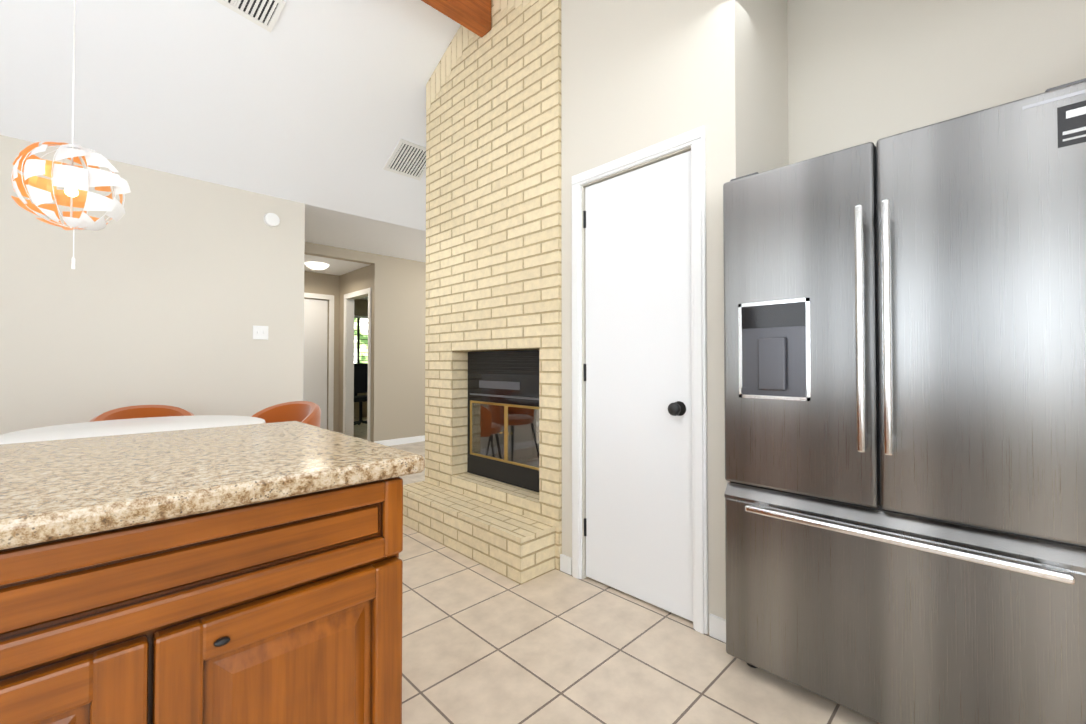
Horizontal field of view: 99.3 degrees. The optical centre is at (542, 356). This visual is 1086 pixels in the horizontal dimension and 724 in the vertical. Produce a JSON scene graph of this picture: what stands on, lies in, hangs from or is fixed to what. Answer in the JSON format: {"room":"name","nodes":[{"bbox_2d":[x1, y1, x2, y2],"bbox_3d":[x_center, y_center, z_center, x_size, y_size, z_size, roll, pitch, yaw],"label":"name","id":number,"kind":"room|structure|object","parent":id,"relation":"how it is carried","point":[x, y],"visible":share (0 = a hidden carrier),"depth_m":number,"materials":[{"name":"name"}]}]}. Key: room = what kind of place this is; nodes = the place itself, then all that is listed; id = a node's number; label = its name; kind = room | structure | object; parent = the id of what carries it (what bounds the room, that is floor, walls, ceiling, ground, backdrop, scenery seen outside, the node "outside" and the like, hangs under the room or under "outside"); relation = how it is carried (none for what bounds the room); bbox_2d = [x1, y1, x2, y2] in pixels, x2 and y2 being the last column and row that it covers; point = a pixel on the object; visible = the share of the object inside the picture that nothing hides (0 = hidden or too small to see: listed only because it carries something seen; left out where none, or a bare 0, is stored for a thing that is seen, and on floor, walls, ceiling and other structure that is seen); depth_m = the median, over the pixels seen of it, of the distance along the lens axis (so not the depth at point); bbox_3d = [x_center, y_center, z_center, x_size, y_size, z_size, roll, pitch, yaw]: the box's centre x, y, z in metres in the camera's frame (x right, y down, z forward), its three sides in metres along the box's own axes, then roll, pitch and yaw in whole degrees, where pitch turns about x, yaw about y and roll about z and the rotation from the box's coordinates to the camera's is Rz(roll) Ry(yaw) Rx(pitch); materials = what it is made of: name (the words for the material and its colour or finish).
{"room":"kitchen","nodes":[
{"label":"kitchen","id":0,"kind":"room"},
{"bbox_2d":[0,135,304,434],"bbox_3d":[-4.359,-0.164,2.111,6.030,2.618,0.120,1,-1,-45],"label":"wall","id":1,"kind":"structure","parent":0,"point":[170,289],"depth_m":3.45,"materials":[{"name":"beige paint"}]},
{"bbox_2d":[253,325,267,339],"bbox_3d":[-2.410,-0.201,3.940,0.116,0.116,0.014,1,-1,-45],"label":"switch plate","id":2,"kind":"object","parent":1,"relation":"attached to","point":[260,332],"visible":1,"depth_m":3.94,"materials":[{"name":"white plastic"}]},
{"bbox_2d":[264,213,279,226],"bbox_3d":[-2.348,-1.183,4.001,0.124,0.124,0.036,1,-1,-45],"label":"smoke detector","id":3,"kind":"object","parent":1,"relation":"attached to","point":[271,219],"visible":0.98,"depth_m":3.99,"materials":[{"name":"white plastic"}]},
{"bbox_2d":[0,0,459,230],"bbox_3d":[-1.793,-2.013,3.078,11.000,1.212,2.150,1,-1,-45],"label":"ceiling","id":4,"kind":"structure","parent":0,"point":[320,103],"depth_m":3.11,"materials":[{"name":"white paint"}]},
{"bbox_2d":[11,0,130,268],"bbox_3d":[-2.195,-1.273,2.170,0.392,1.730,0.403,1,-1,-45],"label":"pendant lamp","id":5,"kind":"object","parent":4,"relation":"hanging from","point":[41,191],"visible":1,"depth_m":2.12,"materials":[{"name":"white plastic"}]},
{"bbox_2d":[215,0,285,32],"bbox_3d":[-1.748,-2.084,2.653,0.204,0.130,0.426,-1,-1,38],"label":"ceiling vent","id":6,"kind":"object","parent":4,"relation":"in","point":[265,14],"visible":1,"depth_m":2.75,"materials":[{"name":"white plastic"}]},
{"bbox_2d":[383,139,425,180],"bbox_3d":[-1.181,-1.747,4.125,0.360,0.167,0.330,1,-1,-45],"label":"ceiling vent","id":7,"kind":"object","parent":4,"relation":"in","point":[407,158],"visible":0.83,"depth_m":4.11,"materials":[{"name":"white plastic"}]},
{"bbox_2d":[421,0,490,37],"bbox_3d":[-2.659,-2.327,0.718,6.445,0.420,0.100,1,-1,-45],"label":"ridge beam","id":8,"kind":"structure","parent":4,"relation":"attached to","point":[473,16],"depth_m":2.85,"materials":[{"name":"brown wood"}]},
{"bbox_2d":[304,271,339,431],"bbox_3d":[-3.484,-0.002,6.618,1.270,2.440,0.110,1,-1,-45],"label":"wall","id":9,"kind":"structure","parent":0,"point":[321,283],"depth_m":6.89,"materials":[{"name":"beige paint"}]},
{"bbox_2d":[303,298,327,428],"bbox_3d":[-3.489,0.188,6.599,0.760,2.040,0.035,1,-1,-45],"label":"hall door","id":10,"kind":"structure","parent":9,"relation":"in","point":[315,352],"depth_m":6.75,"materials":[{"name":"white wood"}]},
{"bbox_2d":[304,292,333,430],"bbox_3d":[-3.451,0.152,6.560,0.920,2.130,0.014,1,-1,-45],"label":"door frame","id":11,"kind":"structure","parent":9,"relation":"attached to","point":[307,295],"depth_m":6.85,"materials":[{"name":"white wood"}]},
{"bbox_2d":[304,254,370,275],"bbox_3d":[-3.101,-1.278,6.250,1.270,0.100,1.200,1,-1,-45],"label":"ceiling","id":12,"kind":"structure","parent":0,"point":[338,267],"depth_m":6.25,"materials":[{"name":"white paint"}]},
{"bbox_2d":[305,262,328,269],"bbox_3d":[-3.024,-1.194,6.171,0.300,0.069,0.300,1,-1,-45],"label":"light","id":13,"kind":"object","parent":12,"relation":"attached to","point":[316,265],"visible":1,"depth_m":6.09,"materials":[{"name":"white glass"}]},
{"bbox_2d":[339,265,370,432],"bbox_3d":[-2.649,-0.002,6.598,0.110,2.440,1.090,1,-1,-45],"label":"wall","id":14,"kind":"structure","parent":0,"point":[355,280],"depth_m":6.83,"materials":[{"name":"beige paint"}]},
{"bbox_2d":[343,287,370,440],"bbox_3d":[-2.620,0.151,6.477,0.015,2.130,0.900,1,-1,-45],"label":"door frame","id":15,"kind":"structure","parent":14,"relation":"attached to","point":[348,382],"depth_m":6.76,"materials":[{"name":"white wood"}]},
{"bbox_2d":[354,299,367,417],"bbox_3d":[-3.893,0.044,9.445,2.340,2.440,0.110,1,-1,-45],"label":"wall","id":16,"kind":"structure","parent":0,"point":[360,307],"depth_m":9.50,"materials":[{"name":"beige paint"}]},
{"bbox_2d":[354,315,367,363],"bbox_3d":[-3.804,-0.190,9.501,1.300,1.290,0.080,1,-1,-45],"label":"room window","id":17,"kind":"structure","parent":16,"relation":"in","point":[360,339],"depth_m":9.56,"materials":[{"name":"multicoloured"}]},
{"bbox_2d":[305,204,425,261],"bbox_3d":[-3.075,-1.476,4.369,11.000,0.180,1.500,1,-1,-45],"label":"wall","id":18,"kind":"structure","parent":0,"point":[327,227],"depth_m":5.21,"materials":[{"name":"white paint"}]},
{"bbox_2d":[305,242,538,441],"bbox_3d":[-3.570,-0.119,4.849,11.000,2.618,0.110,1,-1,-45],"label":"wall","id":19,"kind":"structure","parent":0,"point":[398,302],"depth_m":6.30,"materials":[{"name":"beige paint"}]},
{"bbox_2d":[374,422,538,445],"bbox_3d":[-0.957,1.187,7.320,3.560,0.085,0.013,1,-1,-45],"label":"baseboard","id":20,"kind":"structure","parent":19,"relation":"attached to","point":[399,441],"depth_m":6.35,"materials":[{"name":"white"}]},
{"bbox_2d":[390,426,538,484],"bbox_3d":[1.929,1.172,3.854,4.540,0.004,9.000,1,-1,-45],"label":"floor","id":21,"kind":"structure","parent":0,"point":[417,448],"depth_m":5.81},
{"bbox_2d":[403,0,561,583],"bbox_3d":[-0.206,-0.712,3.193,1.050,3.750,1.385,1,-1,-45],"label":"brick wall","id":22,"kind":"structure","parent":0,"point":[493,204],"depth_m":2.86,"materials":[{"name":"beige brick"}]},
{"bbox_2d":[467,350,538,491],"bbox_3d":[-0.017,0.398,3.214,0.667,0.858,0.863,1,-1,-45],"label":"fireplace insert","id":23,"kind":"object","parent":22,"relation":"in","point":[503,400],"visible":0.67,"depth_m":3.06,"materials":[{"name":"grey metal"}]},
{"bbox_2d":[354,417,880,723],"bbox_3d":[-1.599,1.207,2.830,11.000,0.100,13.500,1,-1,-45],"label":"floor","id":24,"kind":"structure","parent":0,"point":[481,644],"depth_m":1.73,"materials":[{"name":"beige tile"}]},
{"bbox_2d":[0,415,265,443],"bbox_3d":[-2.252,0.776,2.615,1.160,0.755,1.160,1,-1,-45],"label":"dining table","id":25,"kind":"object","parent":24,"relation":"on","point":[111,427],"visible":0.35,"depth_m":2.57,"materials":[{"name":"white"}]},
{"bbox_2d":[89,405,194,421],"bbox_3d":[-2.729,0.757,3.157,0.602,0.814,0.531,1,-1,-45],"label":"chair","id":26,"kind":"object","parent":24,"relation":"on","point":[139,411],"visible":0.08,"depth_m":3.30,"materials":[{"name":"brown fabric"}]},
{"bbox_2d":[0,481,402,723],"bbox_3d":[-0.859,0.684,0.918,0.865,0.885,0.765,1,-1,-45],"label":"base cabinet","id":27,"kind":"object","parent":24,"relation":"on","point":[246,574],"depth_m":0.74,"materials":[{"name":"wood"}]},
{"bbox_2d":[0,421,424,556],"bbox_3d":[-1.897,0.206,-0.098,3.840,0.037,0.825,1,-1,-45],"label":"countertop","id":28,"kind":"structure","parent":27,"relation":"on","point":[53,492],"depth_m":0.81,"materials":[{"name":"beige stone"}]},
{"bbox_2d":[251,401,320,426],"bbox_3d":[-1.984,0.762,3.441,0.613,0.814,0.614,1,-1,-45],"label":"chair","id":29,"kind":"object","parent":24,"relation":"on","point":[307,412],"visible":0.1,"depth_m":3.63,"materials":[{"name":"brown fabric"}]},
{"bbox_2d":[354,363,367,424],"bbox_3d":[-3.171,0.682,8.103,0.603,1.120,0.631,1,-1,-45],"label":"office chair","id":30,"kind":"object","parent":24,"relation":"on","point":[360,377],"visible":0.4,"depth_m":8.26,"materials":[{"name":"grey plastic"}]},
{"bbox_2d":[723,78,1085,723],"bbox_3d":[1.234,0.241,1.603,0.803,1.792,0.930,1,-1,-45],"label":"fridge","id":31,"kind":"object","parent":24,"relation":"on","point":[905,405],"visible":1,"depth_m":1.30,"materials":[{"name":"grey metal"}]},
{"bbox_2d":[561,0,746,632],"bbox_3d":[0.474,-0.728,2.219,0.110,3.750,0.952,1,-1,-45],"label":"wall","id":32,"kind":"structure","parent":0,"point":[637,75],"depth_m":2.10,"materials":[{"name":"beige paint"}]},
{"bbox_2d":[583,150,692,621],"bbox_3d":[0.417,0.123,2.179,0.103,2.022,0.604,1,-1,-45],"label":"pantry door","id":33,"kind":"structure","parent":32,"relation":"in","point":[638,526],"depth_m":2.16,"materials":[{"name":"white wood"}]},
{"bbox_2d":[572,126,707,633],"bbox_3d":[0.414,0.093,2.173,0.022,2.106,0.742,1,-1,-45],"label":"door frame","id":34,"kind":"structure","parent":32,"relation":"attached to","point":[694,139],"depth_m":1.94,"materials":[{"name":"white wood"}]},
{"bbox_2d":[746,0,788,174],"bbox_3d":[0.995,-0.729,2.141,0.520,3.750,0.110,1,-1,-45],"label":"wall","id":35,"kind":"structure","parent":0,"point":[767,84],"depth_m":2.09,"materials":[{"name":"beige paint"}]},
{"bbox_2d":[787,0,1085,164],"bbox_3d":[2.454,-0.746,1.110,0.110,3.750,5.312,1,-1,-45],"label":"wall","id":36,"kind":"structure","parent":0,"point":[860,72],"depth_m":1.95,"materials":[{"name":"beige paint"}]}
]}

